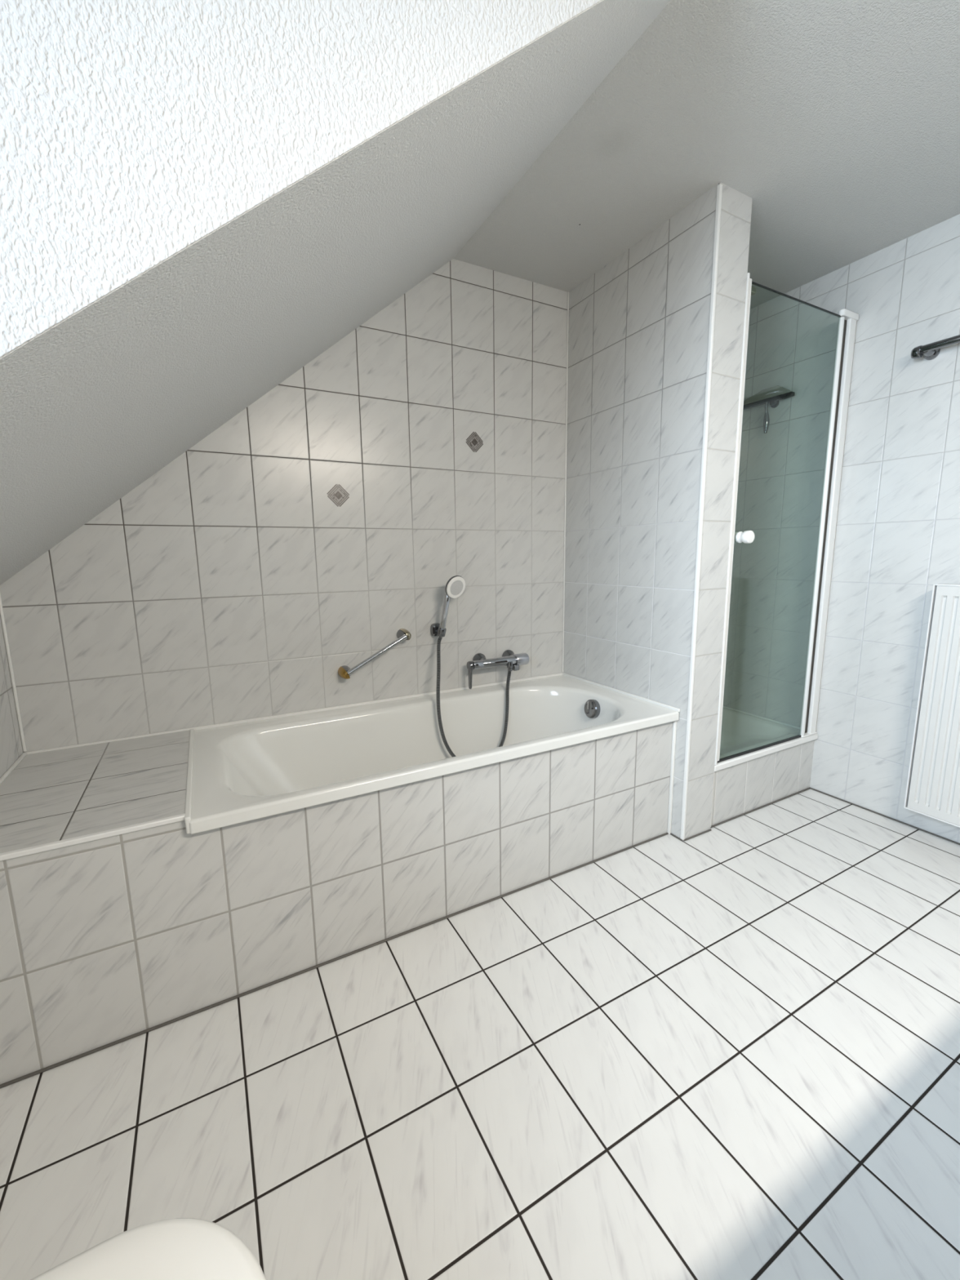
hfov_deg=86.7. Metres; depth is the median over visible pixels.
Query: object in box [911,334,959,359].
towel bar
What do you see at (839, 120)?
ceiling
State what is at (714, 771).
trim
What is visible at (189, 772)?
trim
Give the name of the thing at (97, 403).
ceiling
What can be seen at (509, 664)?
outlet
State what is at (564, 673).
trim
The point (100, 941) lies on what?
wall ledge
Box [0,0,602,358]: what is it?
wall
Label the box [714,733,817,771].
trim
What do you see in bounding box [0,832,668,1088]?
trim
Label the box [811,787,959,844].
trim
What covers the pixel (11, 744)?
wall
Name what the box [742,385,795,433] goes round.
squeegee
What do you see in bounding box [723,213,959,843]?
wall
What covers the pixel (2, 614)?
trim
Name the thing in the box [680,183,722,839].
trim
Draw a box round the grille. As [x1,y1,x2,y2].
[934,583,959,586]
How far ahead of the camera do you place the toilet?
0.52 m
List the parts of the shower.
handle, spray plate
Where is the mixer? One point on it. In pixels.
(508, 659)
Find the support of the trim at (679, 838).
attached to the wall partition at (639, 325)
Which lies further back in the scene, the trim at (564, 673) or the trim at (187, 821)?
the trim at (564, 673)
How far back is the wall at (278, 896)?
1.51 m
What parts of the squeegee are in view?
handle, blade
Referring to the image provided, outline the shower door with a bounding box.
[715,272,858,764]
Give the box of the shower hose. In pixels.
[435,636,511,757]
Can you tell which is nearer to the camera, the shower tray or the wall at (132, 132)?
the wall at (132, 132)
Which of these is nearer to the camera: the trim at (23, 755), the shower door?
the trim at (23, 755)
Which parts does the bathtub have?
overflow knob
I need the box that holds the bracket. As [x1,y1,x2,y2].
[431,622,446,636]
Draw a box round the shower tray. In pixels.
[719,707,799,758]
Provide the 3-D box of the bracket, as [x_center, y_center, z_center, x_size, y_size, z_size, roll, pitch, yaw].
[-0.178,-0.041,2.207,0.050,0.057,0.073,-6,11,-28]
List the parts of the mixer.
lever, spout, diverter knob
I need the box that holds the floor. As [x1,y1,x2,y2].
[0,788,959,1279]
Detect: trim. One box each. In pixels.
[0,593,26,751]
[0,752,26,784]
[0,813,185,861]
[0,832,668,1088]
[25,672,563,754]
[184,728,194,822]
[185,818,190,834]
[562,291,568,672]
[563,672,679,711]
[666,720,676,834]
[670,833,683,840]
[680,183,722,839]
[683,829,711,840]
[710,771,715,826]
[710,786,811,828]
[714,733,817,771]
[723,706,799,729]
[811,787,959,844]
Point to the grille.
(936, 584)
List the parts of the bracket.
wall plate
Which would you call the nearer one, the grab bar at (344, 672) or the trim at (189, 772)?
the trim at (189, 772)
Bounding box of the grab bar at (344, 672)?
[337,628,411,679]
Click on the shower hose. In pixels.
(438, 643)
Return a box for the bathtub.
[189,675,679,834]
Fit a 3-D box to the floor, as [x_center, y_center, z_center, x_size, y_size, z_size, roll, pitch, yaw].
[0.398,0.999,1.221,3.560,0.120,2.860,-6,11,-28]
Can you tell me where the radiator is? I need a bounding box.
[903,583,959,827]
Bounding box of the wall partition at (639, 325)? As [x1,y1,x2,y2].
[563,182,752,839]
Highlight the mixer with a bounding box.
[466,649,528,688]
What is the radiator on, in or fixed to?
attached to the wall at (897, 535)
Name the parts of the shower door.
knob, hinge post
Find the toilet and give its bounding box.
[30,1217,266,1279]
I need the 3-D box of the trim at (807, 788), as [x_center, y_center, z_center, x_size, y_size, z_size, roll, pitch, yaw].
[1.273,0.748,2.283,0.741,0.006,0.008,-6,11,-28]
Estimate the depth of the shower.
2.14 m
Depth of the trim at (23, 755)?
1.49 m
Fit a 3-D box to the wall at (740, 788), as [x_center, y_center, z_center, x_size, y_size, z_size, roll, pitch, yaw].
[1.255,0.617,2.292,0.741,0.262,0.060,-6,11,-28]
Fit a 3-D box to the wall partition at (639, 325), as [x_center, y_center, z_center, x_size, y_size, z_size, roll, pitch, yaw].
[0.678,-0.402,2.212,0.165,2.313,0.782,-6,11,-28]
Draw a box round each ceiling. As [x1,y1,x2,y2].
[0,0,670,585]
[453,0,959,309]
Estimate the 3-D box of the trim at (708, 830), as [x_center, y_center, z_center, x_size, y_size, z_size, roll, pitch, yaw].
[0.881,0.790,2.059,0.165,0.006,0.007,-6,11,-28]
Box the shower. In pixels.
[440,575,465,637]
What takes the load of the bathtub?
on the floor
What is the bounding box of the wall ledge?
[0,729,208,1084]
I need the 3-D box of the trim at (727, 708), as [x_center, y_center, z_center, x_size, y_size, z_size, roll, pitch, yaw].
[1.399,0.385,2.760,0.007,0.010,0.738,-6,11,-28]
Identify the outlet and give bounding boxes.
[506,661,512,671]
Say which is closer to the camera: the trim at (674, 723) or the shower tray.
the trim at (674, 723)
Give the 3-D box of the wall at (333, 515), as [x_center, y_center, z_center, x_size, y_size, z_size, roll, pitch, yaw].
[-0.149,-0.452,2.268,3.280,2.413,0.121,-6,11,-28]
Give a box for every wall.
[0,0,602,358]
[0,258,567,752]
[0,615,23,777]
[189,721,672,1005]
[711,740,814,826]
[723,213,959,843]
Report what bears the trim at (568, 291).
attached to the wall at (333, 515)
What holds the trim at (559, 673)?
attached to the wall at (333, 515)
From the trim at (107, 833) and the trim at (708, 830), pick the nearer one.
the trim at (107, 833)

